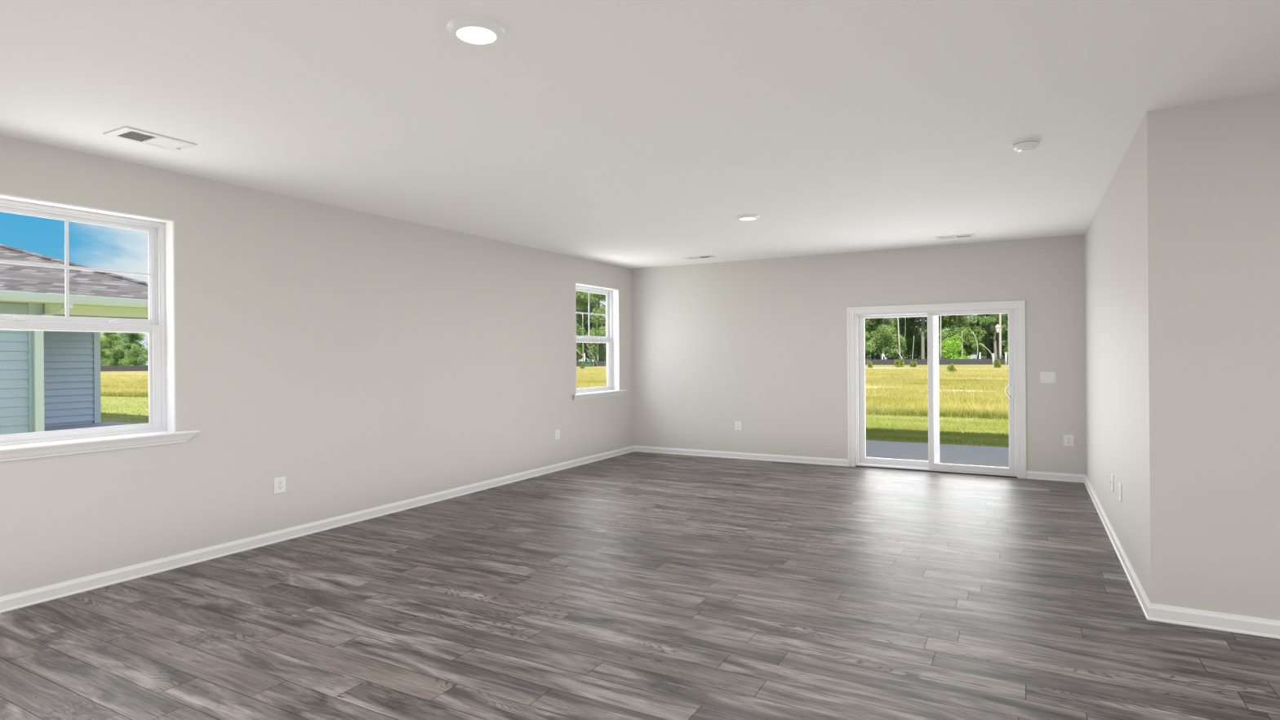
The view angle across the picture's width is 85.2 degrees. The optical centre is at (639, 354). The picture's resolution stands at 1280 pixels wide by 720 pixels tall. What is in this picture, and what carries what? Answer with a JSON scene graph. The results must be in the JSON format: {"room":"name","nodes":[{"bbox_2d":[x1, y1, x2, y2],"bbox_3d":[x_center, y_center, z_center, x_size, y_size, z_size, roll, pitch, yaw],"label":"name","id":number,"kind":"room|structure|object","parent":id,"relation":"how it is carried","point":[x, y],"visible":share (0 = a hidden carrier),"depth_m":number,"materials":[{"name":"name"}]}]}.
{"room":"empty living room","nodes":[
{"label":"empty living room","id":0,"kind":"room"},
{"bbox_2d":[0,134,633,596],"bbox_3d":[-3.502,0.153,4.505,0.200,2.840,14.100,0,0,29],"label":"wall","id":1,"kind":"structure","parent":0,"point":[362,360],"depth_m":5.69,"materials":[{"name":"paint"}]},
{"bbox_2d":[0,193,199,462],"bbox_3d":[-3.544,-0.159,4.356,0.265,1.541,1.370,0,0,29],"label":"window","id":2,"kind":"structure","parent":1,"relation":"in","point":[160,326],"depth_m":4.60,"materials":[{"name":"white paint"}]},
{"bbox_2d":[273,475,285,493],"bbox_3d":[-2.837,1.026,5.480,0.009,0.124,0.100,0,0,29],"label":"wall outlet","id":3,"kind":"object","parent":1,"relation":"attached to","point":[279,483],"visible":1,"depth_m":5.47,"materials":[{"name":"white plastic"}]},
{"bbox_2d":[0,445,634,613],"bbox_3d":[-3.396,1.429,4.451,0.020,0.087,13.700,0,0,29],"label":"baseboard","id":4,"kind":"structure","parent":1,"relation":"attached to","point":[38,595],"depth_m":5.25,"materials":[{"name":"white paint"}]},
{"bbox_2d":[555,429,559,439],"bbox_3d":[-1.037,1.003,8.740,0.009,0.124,0.100,0,0,29],"label":"wall outlet","id":5,"kind":"object","parent":1,"relation":"attached to","point":[557,431],"visible":1,"depth_m":8.74,"materials":[{"name":"white plastic"}]},
{"bbox_2d":[573,282,627,399],"bbox_3d":[-0.629,-0.180,9.634,0.265,1.541,1.370,0,0,29],"label":"window","id":6,"kind":"structure","parent":1,"relation":"in","point":[611,338],"depth_m":10.07,"materials":[{"name":"white paint"}]},
{"bbox_2d":[0,0,1279,268],"bbox_3d":[0.664,-1.424,2.198,9.744,0.250,14.100,0,0,29],"label":"ceiling","id":7,"kind":"structure","parent":0,"point":[630,134],"depth_m":3.56,"materials":[{"name":"white paint"}]},
{"bbox_2d":[102,126,197,151],"bbox_3d":[-2.877,-1.262,4.096,0.253,0.019,0.386,0,0,29],"label":"ceiling vent","id":8,"kind":"object","parent":7,"relation":"in","point":[126,133],"visible":1,"depth_m":4.08,"materials":[{"name":"white metal"}]},
{"bbox_2d":[445,15,506,45],"bbox_3d":[-0.648,-1.277,2.759,0.234,0.024,0.234,0,0,29],"label":"recessed light","id":9,"kind":"object","parent":7,"relation":"in","point":[474,30],"visible":1,"depth_m":2.72,"materials":[{"name":"white plastic"}]},
{"bbox_2d":[682,255,715,259],"bbox_3d":[0.784,-1.293,9.227,0.398,0.009,0.190,0,0,29],"label":"ceiling vent","id":10,"kind":"object","parent":7,"relation":"in","point":[700,256],"visible":1,"depth_m":9.22,"materials":[{"name":"white metal"}]},
{"bbox_2d":[735,213,760,221],"bbox_3d":[1.015,-1.288,6.540,0.234,0.024,0.234,0,0,29],"label":"recessed light","id":11,"kind":"object","parent":7,"relation":"in","point":[747,217],"visible":1,"depth_m":6.48,"materials":[{"name":"white plastic"}]},
{"bbox_2d":[936,233,975,239],"bbox_3d":[3.515,-1.314,7.747,0.387,0.009,0.180,0,0,29],"label":"ceiling vent","id":12,"kind":"object","parent":7,"relation":"in","point":[973,234],"visible":1,"depth_m":7.74,"materials":[{"name":"white metal"}]},
{"bbox_2d":[1011,137,1040,151],"bbox_3d":[2.377,-1.284,4.285,0.158,0.054,0.158,0,0,29],"label":"smoke detector","id":13,"kind":"object","parent":7,"relation":"attached to","point":[1028,144],"visible":1,"depth_m":4.24,"materials":[{"name":"white plastic"}]},
{"bbox_2d":[0,451,1279,719],"bbox_3d":[0.685,1.491,2.197,9.384,0.100,13.740,0,0,29],"label":"floor","id":14,"kind":"structure","parent":0,"point":[635,585],"depth_m":3.83,"materials":[{"name":"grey wood"}]},
{"bbox_2d":[632,234,1085,475],"bbox_3d":[2.455,0.110,9.154,5.733,2.840,0.200,0,0,29],"label":"wall","id":15,"kind":"structure","parent":0,"point":[762,344],"depth_m":9.19,"materials":[{"name":"paint"}]},
{"bbox_2d":[734,421,742,430],"bbox_3d":[1.362,0.984,9.642,0.100,0.124,0.009,0,0,29],"label":"wall outlet","id":16,"kind":"object","parent":15,"relation":"attached to","point":[738,424],"visible":1,"depth_m":9.64,"materials":[{"name":"white plastic"}]},
{"bbox_2d":[634,445,1084,482],"bbox_3d":[2.411,1.387,9.058,5.733,0.087,0.020,0,0,29],"label":"baseboard","id":17,"kind":"structure","parent":15,"relation":"attached to","point":[805,460],"depth_m":9.34,"materials":[{"name":"white paint"}]},
{"bbox_2d":[846,300,1026,478],"bbox_3d":[3.575,0.403,8.505,2.000,2.037,0.195,0,0,29],"label":"door","id":18,"kind":"structure","parent":15,"relation":"in","point":[1015,309],"depth_m":8.46,"materials":[{"name":"white paint"}]},
{"bbox_2d":[1040,372,1055,382],"bbox_3d":[4.603,0.256,7.848,0.153,0.127,0.010,0,0,29],"label":"light switch","id":19,"kind":"object","parent":15,"relation":"attached to","point":[1045,377],"visible":1,"depth_m":7.85,"materials":[{"name":"white plastic"}]},
{"bbox_2d":[1063,435,1074,446],"bbox_3d":[4.781,0.955,7.753,0.100,0.124,0.009,0,0,29],"label":"wall outlet","id":20,"kind":"object","parent":15,"relation":"attached to","point":[1068,440],"visible":1,"depth_m":7.75,"materials":[{"name":"white plastic"}]},
{"bbox_2d":[1084,92,1279,620],"bbox_3d":[5.546,0.085,4.882,3.811,2.840,4.690,0,0,29],"label":"wall","id":21,"kind":"structure","parent":0,"point":[1182,243],"depth_m":3.66,"materials":[{"name":"paint"}]},
{"bbox_2d":[1110,473,1113,491],"bbox_3d":[3.610,0.974,5.321,0.016,0.124,0.100,0,0,29],"label":"cable plate","id":22,"kind":"object","parent":21,"relation":"attached to","point":[1112,474],"visible":1,"depth_m":5.30,"materials":[{"name":"white plastic"}]},
{"bbox_2d":[1119,481,1121,502],"bbox_3d":[3.371,0.960,4.882,0.009,0.124,0.100,0,0,29],"label":"wall outlet","id":23,"kind":"object","parent":21,"relation":"attached to","point":[1120,483],"visible":1,"depth_m":4.86,"materials":[{"name":"white plastic"}]},
{"bbox_2d":[1084,475,1279,639],"bbox_3d":[5.407,1.363,4.838,3.631,0.087,4.510,0,0,29],"label":"baseboard","id":24,"kind":"structure","parent":21,"relation":"attached to","point":[1250,625],"depth_m":3.67,"materials":[{"name":"white paint"}]},
{"label":"outside","id":25,"kind":"structure","parent":0,"visible":0},
{"bbox_2d":[100,358,1008,417],"bbox_3d":[-0.701,1.878,91.784,210.000,0.480,240.000,0,0,29],"label":"ground","id":26,"kind":"structure","parent":25,"point":[905,366],"depth_m":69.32,"materials":[{"name":"plant"}]},
{"bbox_2d":[0,244,148,435],"bbox_3d":[-18.546,-0.863,9.800,13.067,5.381,18.231,0,0,29],"label":"house","id":27,"kind":"structure","parent":26,"relation":"on","point":[50,380],"depth_m":12.93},
{"bbox_2d":[100,357,1008,371],"bbox_3d":[-19.870,1.294,82.951,155.013,0.970,82.036,0,0,29],"label":"fence","id":28,"kind":"object","parent":26,"relation":"on","point":[875,362],"visible":0.18,"depth_m":92.31,"materials":[{"name":"fabric"}]},
{"bbox_2d":[100,390,1008,419],"bbox_3d":[-5.831,1.526,24.382,38.904,0.260,3.920,0,0,23],"label":"fringe","id":29,"kind":"object","parent":26,"relation":"on","point":[993,414],"visible":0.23,"depth_m":17.62,"materials":[{"name":"plant"}]},
{"bbox_2d":[579,362,585,368],"bbox_3d":[-7.149,1.387,86.234,0.552,0.938,0.824,0,0,33],"label":"clump","id":30,"kind":"object","parent":26,"relation":"on","point":[582,363],"visible":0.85,"depth_m":86.21,"materials":[{"name":"green plant"}]},
{"bbox_2d":[575,290,595,352],"bbox_3d":[-11.300,-8.613,108.193,8.723,20.759,8.198,0,0,-28],"label":"tree","id":31,"kind":"object","parent":26,"relation":"on","point":[579,329],"visible":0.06,"depth_m":107.52,"materials":[{"name":"green plant"}]},
{"bbox_2d":[582,361,595,366],"bbox_3d":[-7.380,1.321,100.612,1.640,0.740,1.120,0,0,29],"label":"utility box","id":32,"kind":"object","parent":26,"relation":"on","point":[586,363],"visible":0.88,"depth_m":100.15,"materials":[{"name":"green metal"}]},
{"bbox_2d":[864,330,872,359],"bbox_3d":[32.177,-0.840,100.907,3.777,5.424,3.728,0,0,-9],"label":"shrub","id":33,"kind":"object","parent":26,"relation":"on","point":[867,334],"visible":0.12,"depth_m":100.54,"materials":[{"name":"green plant"}]},
{"bbox_2d":[866,360,873,368],"bbox_3d":[25.559,1.105,77.278,0.836,1.043,0.757,0,0,-25],"label":"clump","id":34,"kind":"object","parent":26,"relation":"on","point":[869,364],"visible":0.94,"depth_m":77.14,"materials":[{"name":"green plant"}]},
{"bbox_2d":[893,358,904,367],"bbox_3d":[28.993,1.032,77.689,1.073,1.196,1.061,0,0,-30],"label":"clump","id":35,"kind":"object","parent":26,"relation":"on","point":[901,362],"visible":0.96,"depth_m":77.54,"materials":[{"name":"green plant"}]},
{"bbox_2d":[909,360,917,367],"bbox_3d":[30.975,1.107,78.840,0.826,0.920,0.816,0,0,-33],"label":"clump","id":36,"kind":"object","parent":26,"relation":"on","point":[914,363],"visible":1,"depth_m":78.78,"materials":[{"name":"green plant"}]},
{"bbox_2d":[865,440,1008,467],"bbox_3d":[4.459,1.617,10.223,6.500,0.175,3.600,0,0,29],"label":"patio","id":37,"kind":"structure","parent":26,"relation":"on","point":[994,456],"depth_m":10.82,"materials":[{"name":"concrete"}]},
{"bbox_2d":[946,363,956,372],"bbox_3d":[25.429,1.142,56.804,0.816,0.920,0.826,0,0,-11],"label":"clump","id":38,"kind":"object","parent":26,"relation":"on","point":[950,366],"visible":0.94,"depth_m":56.56,"materials":[{"name":"green plant"}]},
{"bbox_2d":[943,316,986,359],"bbox_3d":[55.237,-8.433,118.193,7.780,19.404,8.279,0,0,25],"label":"tree","id":39,"kind":"object","parent":26,"relation":"on","point":[966,345],"visible":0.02,"depth_m":117.47,"materials":[{"name":"green plant"}]},
{"bbox_2d":[972,331,977,359],"bbox_3d":[45.503,-0.937,94.359,0.706,4.557,0.140,0,0,29],"label":"dead tree","id":40,"kind":"object","parent":26,"relation":"on","point":[972,331],"visible":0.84,"depth_m":94.24,"materials":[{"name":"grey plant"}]},
{"bbox_2d":[993,357,1001,367],"bbox_3d":[37.468,0.911,72.984,1.087,1.356,0.985,0,0,-24],"label":"clump","id":41,"kind":"object","parent":26,"relation":"on","point":[997,364],"visible":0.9,"depth_m":72.79,"materials":[{"name":"green plant"}]},
{"bbox_2d":[995,324,1000,359],"bbox_3d":[45.866,-1.322,89.130,0.720,5.220,0.720,0,0,29],"label":"street lamp","id":42,"kind":"object","parent":26,"relation":"on","point":[997,326],"visible":0.8,"depth_m":89.05,"materials":[{"name":"white metal"}]},
{"bbox_2d":[1004,352,1007,364],"bbox_3d":[46.861,0.501,89.045,0.242,1.580,0.241,0,0,29],"label":"marker post","id":43,"kind":"object","parent":26,"relation":"on","point":[1005,353],"visible":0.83,"depth_m":88.97,"materials":[{"name":"white plastic"}]},
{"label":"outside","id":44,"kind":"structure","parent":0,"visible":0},
{"bbox_2d":[100,395,1008,447],"bbox_3d":[-20.178,1.746,4.810,100.000,0.001,48.900,0,0,29],"label":"lawn","id":45,"kind":"structure","parent":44,"point":[125,400],"depth_m":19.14,"materials":[{"name":"plant"}]},
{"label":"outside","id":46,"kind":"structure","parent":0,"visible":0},
{"label":"ground","id":47,"kind":"structure","parent":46,"visible":0},
{"bbox_2d":[100,339,106,359],"bbox_3d":[-75.106,-2.148,95.009,3.283,8.762,3.494,0,0,28],"label":"tree","id":48,"kind":"object","parent":47,"relation":"on","point":[101,341],"visible":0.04,"depth_m":95.46,"materials":[{"name":"green plant"}]},
{"bbox_2d":[100,334,110,365],"bbox_3d":[-92.333,-0.409,116.922,5.777,6.586,7.215,0,0,-38],"label":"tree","id":49,"kind":"object","parent":47,"relation":"on","point":[104,344],"visible":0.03,"depth_m":117.57,"materials":[{"name":"green plant"}]},
{"bbox_2d":[100,332,121,365],"bbox_3d":[-84.981,-1.640,111.699,3.671,7.910,3.186,0,0,33],"label":"tree","id":50,"kind":"object","parent":47,"relation":"on","point":[111,337],"visible":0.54,"depth_m":111.31,"materials":[{"name":"green plant"}]},
{"bbox_2d":[100,332,122,365],"bbox_3d":[-91.994,-0.767,119.673,7.446,6.611,5.582,0,0,-25],"label":"shrub","id":51,"kind":"object","parent":47,"relation":"on","point":[113,346],"visible":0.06,"depth_m":119.48,"materials":[{"name":"green plant"}]},
{"bbox_2d":[106,347,125,365],"bbox_3d":[-72.346,0.756,96.415,2.520,3.447,3.148,0,0,-44],"label":"shrub","id":52,"kind":"object","parent":47,"relation":"on","point":[118,353],"visible":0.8,"depth_m":95.82,"materials":[{"name":"green plant"}]},
{"bbox_2d":[113,332,141,351],"bbox_3d":[-77.537,-1.941,105.309,3.238,8.382,3.512,0,0,12],"label":"tree","id":53,"kind":"object","parent":47,"relation":"on","point":[120,341],"visible":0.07,"depth_m":105.11,"materials":[{"name":"green plant"}]},
{"bbox_2d":[113,332,147,365],"bbox_3d":[-86.755,-0.693,118.573,5.954,7.219,6.032,0,0,-8],"label":"tree","id":54,"kind":"object","parent":47,"relation":"on","point":[140,334],"visible":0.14,"depth_m":118.45,"materials":[{"name":"green plant"}]},
{"bbox_2d":[117,343,148,365],"bbox_3d":[-68.140,0.372,93.790,2.681,3.811,3.577,0,0,42],"label":"shrub","id":55,"kind":"object","parent":47,"relation":"on","point":[133,358],"visible":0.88,"depth_m":93.58,"materials":[{"name":"green plant"}]},
{"bbox_2d":[120,332,146,351],"bbox_3d":[-72.656,-2.288,99.831,3.157,9.001,3.425,0,0,3],"label":"tree","id":56,"kind":"object","parent":47,"relation":"on","point":[128,340],"visible":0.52,"depth_m":99.32,"materials":[{"name":"green plant"}]},
{"bbox_2d":[141,336,148,355],"bbox_3d":[-67.154,-2.628,96.473,3.465,9.602,3.056,0,0,-38],"label":"tree","id":57,"kind":"object","parent":47,"relation":"on","point":[146,352],"visible":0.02,"depth_m":95.49,"materials":[{"name":"green plant"}]},
{"bbox_2d":[576,351,582,361],"bbox_3d":[-10.310,0.520,108.167,2.658,2.911,2.128,0,0,-10],"label":"shrub","id":58,"kind":"object","parent":47,"relation":"on","point":[578,357],"visible":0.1,"depth_m":108.01,"materials":[{"name":"green plant"}]},
{"bbox_2d":[576,304,589,360],"bbox_3d":[-12.106,-5.638,128.014,6.627,14.813,6.051,0,0,6],"label":"tree","id":59,"kind":"object","parent":47,"relation":"on","point":[578,348],"visible":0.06,"depth_m":127.37,"materials":[{"name":"green plant"}]},
{"bbox_2d":[582,313,583,361],"bbox_3d":[-8.720,-2.314,106.478,0.181,8.094,0.140,0,0,29],"label":"dead tree","id":60,"kind":"object","parent":47,"relation":"on","point":[582,313],"visible":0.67,"depth_m":106.42,"materials":[{"name":"grey plant"}]},
{"bbox_2d":[576,292,600,361],"bbox_3d":[-9.851,-6.930,121.460,6.380,17.358,5.883,0,0,-19],"label":"tree","id":61,"kind":"object","parent":47,"relation":"on","point":[585,321],"visible":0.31,"depth_m":120.89,"materials":[{"name":"green plant"}]},
{"bbox_2d":[582,293,603,361],"bbox_3d":[-6.672,-7.957,112.181,6.069,19.373,6.880,0,0,28],"label":"tree","id":62,"kind":"object","parent":47,"relation":"on","point":[591,323],"visible":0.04,"depth_m":111.72,"materials":[{"name":"green plant"}]},
{"bbox_2d":[580,292,606,360],"bbox_3d":[-5.039,-8.033,105.812,8.418,19.519,7.304,0,0,37],"label":"tree","id":63,"kind":"object","parent":47,"relation":"on","point":[601,319],"visible":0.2,"depth_m":105.24,"materials":[{"name":"green plant"}]},
{"bbox_2d":[582,328,606,361],"bbox_3d":[-8.281,-2.162,135.834,7.805,9.341,7.705,0,0,-11],"label":"shrub","id":64,"kind":"object","parent":47,"relation":"on","point":[588,357],"visible":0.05,"depth_m":134.47,"materials":[{"name":"green plant"}]},
{"bbox_2d":[588,342,606,361],"bbox_3d":[-6.819,-0.317,111.851,3.396,4.878,3.353,0,0,38],"label":"shrub","id":65,"kind":"object","parent":47,"relation":"on","point":[593,344],"visible":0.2,"depth_m":111.34,"materials":[{"name":"green plant"}]},
{"bbox_2d":[596,322,598,361],"bbox_3d":[-6.412,-1.781,105.206,0.307,6.996,0.220,0,0,29],"label":"dead tree","id":66,"kind":"object","parent":47,"relation":"on","point":[597,322],"visible":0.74,"depth_m":105.16,"materials":[{"name":"grey plant"}]},
{"bbox_2d":[864,318,874,359],"bbox_3d":[39.044,-8.734,115.426,8.121,20.230,7.488,0,0,36],"label":"tree","id":67,"kind":"object","parent":47,"relation":"on","point":[868,326],"visible":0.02,"depth_m":115.41,"materials":[{"name":"green plant"}]},
{"bbox_2d":[864,317,893,359],"bbox_3d":[35.982,-7.413,104.975,6.909,17.639,6.094,0,0,-34],"label":"tree","id":68,"kind":"object","parent":47,"relation":"on","point":[878,319],"visible":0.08,"depth_m":104.16,"materials":[{"name":"green plant"}]},
{"bbox_2d":[867,317,890,359],"bbox_3d":[45.967,-2.942,129.388,10.167,9.027,7.622,0,0,16],"label":"shrub","id":69,"kind":"object","parent":47,"relation":"on","point":[887,317],"visible":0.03,"depth_m":127.81,"materials":[{"name":"green plant"}]},
{"bbox_2d":[864,317,902,359],"bbox_3d":[34.428,-6.528,100.247,6.890,15.878,7.546,0,0,28],"label":"tree","id":70,"kind":"object","parent":47,"relation":"on","point":[882,338],"visible":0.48,"depth_m":98.69,"materials":[{"name":"green plant"}]},
{"bbox_2d":[880,346,902,359],"bbox_3d":[36.618,-0.209,101.550,3.472,3.802,2.779,0,0,-21],"label":"shrub","id":71,"kind":"object","parent":47,"relation":"on","point":[897,346],"visible":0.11,"depth_m":101.03,"materials":[{"name":"green plant"}]},
{"bbox_2d":[888,333,906,359],"bbox_3d":[37.173,-0.683,100.662,3.452,4.957,3.407,0,0,-11],"label":"shrub","id":72,"kind":"object","parent":47,"relation":"on","point":[901,339],"visible":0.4,"depth_m":99.98,"materials":[{"name":"green plant"}]},
{"bbox_2d":[897,317,901,359],"bbox_3d":[36.563,-2.615,98.148,0.564,8.023,0.278,0,0,29],"label":"dead tree","id":73,"kind":"object","parent":47,"relation":"on","point":[899,342],"visible":0.6,"depth_m":98.09,"materials":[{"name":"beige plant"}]},
{"bbox_2d":[902,320,906,358],"bbox_3d":[37.909,-3.010,100.144,0.728,8.806,0.150,0,0,29],"label":"dead tree","id":74,"kind":"object","parent":47,"relation":"on","point":[905,320],"visible":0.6,"depth_m":100.00,"materials":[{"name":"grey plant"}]},
{"bbox_2d":[888,317,920,355],"bbox_3d":[42.241,-7.598,112.905,8.414,17.909,7.682,0,0,5],"label":"tree","id":75,"kind":"object","parent":47,"relation":"on","point":[908,339],"visible":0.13,"depth_m":111.61,"materials":[{"name":"green plant"}]},
{"bbox_2d":[897,317,918,359],"bbox_3d":[48.179,-2.943,127.531,10.129,8.993,7.593,0,0,-38],"label":"shrub","id":76,"kind":"object","parent":47,"relation":"on","point":[909,357],"visible":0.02,"depth_m":124.15,"materials":[{"name":"green plant"}]},
{"bbox_2d":[891,316,927,359],"bbox_3d":[41.195,-7.476,105.456,6.803,17.686,6.001,0,0,27],"label":"tree","id":77,"kind":"object","parent":47,"relation":"on","point":[910,322],"visible":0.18,"depth_m":105.39,"materials":[{"name":"green plant"}]},
{"bbox_2d":[911,316,927,359],"bbox_3d":[40.028,-10.033,99.910,8.265,22.806,7.620,0,0,18],"label":"tree","id":78,"kind":"object","parent":47,"relation":"on","point":[923,318],"visible":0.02,"depth_m":99.69,"materials":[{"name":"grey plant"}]},
{"bbox_2d":[915,320,927,359],"bbox_3d":[53.706,-2.493,128.368,8.960,7.955,6.717,0,0,38],"label":"shrub","id":79,"kind":"object","parent":47,"relation":"on","point":[918,353],"visible":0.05,"depth_m":127.79,"materials":[{"name":"green plant"}]},
{"bbox_2d":[911,315,955,358],"bbox_3d":[46.717,-8.233,110.904,7.530,19.111,8.247,0,0,3],"label":"tree","id":80,"kind":"object","parent":47,"relation":"on","point":[943,325],"visible":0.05,"depth_m":109.72,"materials":[{"name":"green plant"}]},
{"bbox_2d":[924,339,942,359],"bbox_3d":[43.569,-0.350,104.066,2.781,4.046,2.817,0,0,-40],"label":"shrub","id":81,"kind":"object","parent":47,"relation":"on","point":[926,341],"visible":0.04,"depth_m":103.95,"materials":[{"name":"green plant"}]},
{"bbox_2d":[915,315,954,355],"bbox_3d":[49.879,-7.452,119.040,8.280,17.521,7.782,0,0,-15],"label":"tree","id":82,"kind":"object","parent":47,"relation":"on","point":[944,316],"visible":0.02,"depth_m":116.87,"materials":[{"name":"green plant"}]},
{"bbox_2d":[939,315,941,359],"bbox_3d":[41.282,-3.556,95.518,0.232,9.829,0.597,0,0,29],"label":"dead tree","id":83,"kind":"object","parent":47,"relation":"on","point":[940,316],"visible":0.6,"depth_m":95.42,"materials":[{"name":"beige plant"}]},
{"bbox_2d":[938,335,960,358],"bbox_3d":[46.119,-0.800,103.097,3.491,5.079,3.537,0,0,40],"label":"shrub","id":84,"kind":"object","parent":47,"relation":"on","point":[949,335],"visible":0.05,"depth_m":103.24,"materials":[{"name":"green plant"}]},
{"bbox_2d":[938,315,973,357],"bbox_3d":[46.617,-6.633,104.633,6.708,15.922,6.304,0,0,-10],"label":"tree","id":85,"kind":"object","parent":47,"relation":"on","point":[951,317],"visible":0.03,"depth_m":103.25,"materials":[{"name":"green plant"}]},
{"bbox_2d":[938,333,973,359],"bbox_3d":[43.428,-0.505,95.489,4.418,4.871,4.132,0,0,0],"label":"round bush","id":86,"kind":"object","parent":47,"relation":"on","point":[948,350],"visible":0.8,"depth_m":95.31,"materials":[{"name":"green plant"}]},
{"bbox_2d":[938,314,983,356],"bbox_3d":[44.582,-7.038,97.846,6.917,16.759,6.500,0,0,-6],"label":"tree","id":87,"kind":"object","parent":47,"relation":"on","point":[947,331],"visible":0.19,"depth_m":96.88,"materials":[{"name":"green plant"}]},
{"bbox_2d":[961,330,963,358],"bbox_3d":[43.916,-0.982,94.778,0.198,4.633,0.198,0,0,29],"label":"dead tree","id":88,"kind":"object","parent":47,"relation":"on","point":[962,331],"visible":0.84,"depth_m":94.73,"materials":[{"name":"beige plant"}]},
{"bbox_2d":[964,314,992,359],"bbox_3d":[52.822,-6.824,109.185,5.881,16.209,5.188,0,0,34],"label":"tree","id":89,"kind":"object","parent":47,"relation":"on","point":[977,323],"visible":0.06,"depth_m":108.91,"materials":[{"name":"green plant"}]},
{"bbox_2d":[971,342,989,359],"bbox_3d":[49.085,-0.124,100.450,2.339,3.403,2.370,0,0,-45],"label":"shrub","id":90,"kind":"object","parent":47,"relation":"on","point":[980,347],"visible":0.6,"depth_m":100.15,"materials":[{"name":"green plant"}]},
{"bbox_2d":[977,313,999,359],"bbox_3d":[50.989,-9.154,103.015,7.920,20.885,7.303,0,0,31],"label":"tree","id":91,"kind":"object","parent":47,"relation":"on","point":[983,315],"visible":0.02,"depth_m":102.67,"materials":[{"name":"green plant"}]},
{"bbox_2d":[973,314,1005,359],"bbox_3d":[61.887,-2.672,122.953,8.087,9.218,10.100,0,0,-4],"label":"tree","id":92,"kind":"object","parent":47,"relation":"on","point":[991,331],"visible":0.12,"depth_m":121.25,"materials":[{"name":"green plant"}]},
{"bbox_2d":[977,313,1008,359],"bbox_3d":[49.972,-7.606,97.658,6.364,17.812,5.614,0,0,17],"label":"tree","id":93,"kind":"object","parent":47,"relation":"on","point":[994,319],"visible":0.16,"depth_m":97.02,"materials":[{"name":"green plant"}]},
{"bbox_2d":[980,331,1006,359],"bbox_3d":[63.321,-2.303,121.835,9.110,8.315,7.294,0,0,-10],"label":"shrub","id":94,"kind":"object","parent":47,"relation":"on","point":[985,335],"visible":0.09,"depth_m":120.73,"materials":[{"name":"green plant"}]},
{"bbox_2d":[990,313,1008,354],"bbox_3d":[60.955,-7.069,115.852,5.744,16.581,6.512,0,0,7],"label":"tree","id":95,"kind":"object","parent":47,"relation":"on","point":[992,337],"visible":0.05,"depth_m":116.89,"materials":[{"name":"green plant"}]},
{"bbox_2d":[999,313,1001,359],"bbox_3d":[47.457,-3.408,91.642,0.348,9.445,0.698,0,0,29],"label":"dead tree","id":96,"kind":"object","parent":47,"relation":"on","point":[1000,314],"visible":0.57,"depth_m":91.50,"materials":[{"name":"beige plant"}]},
{"bbox_2d":[998,319,1008,346],"bbox_3d":[58.655,-5.419,107.079,6.319,13.311,5.938,0,0,34],"label":"tree","id":97,"kind":"object","parent":47,"relation":"on","point":[1006,338],"visible":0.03,"depth_m":108.01,"materials":[{"name":"green plant"}]},
{"bbox_2d":[1002,343,1008,359],"bbox_3d":[51.307,-0.309,95.248,2.759,3.774,3.445,0,0,-15],"label":"shrub","id":98,"kind":"object","parent":47,"relation":"on","point":[1006,346],"visible":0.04,"depth_m":95.63,"materials":[{"name":"green plant"}]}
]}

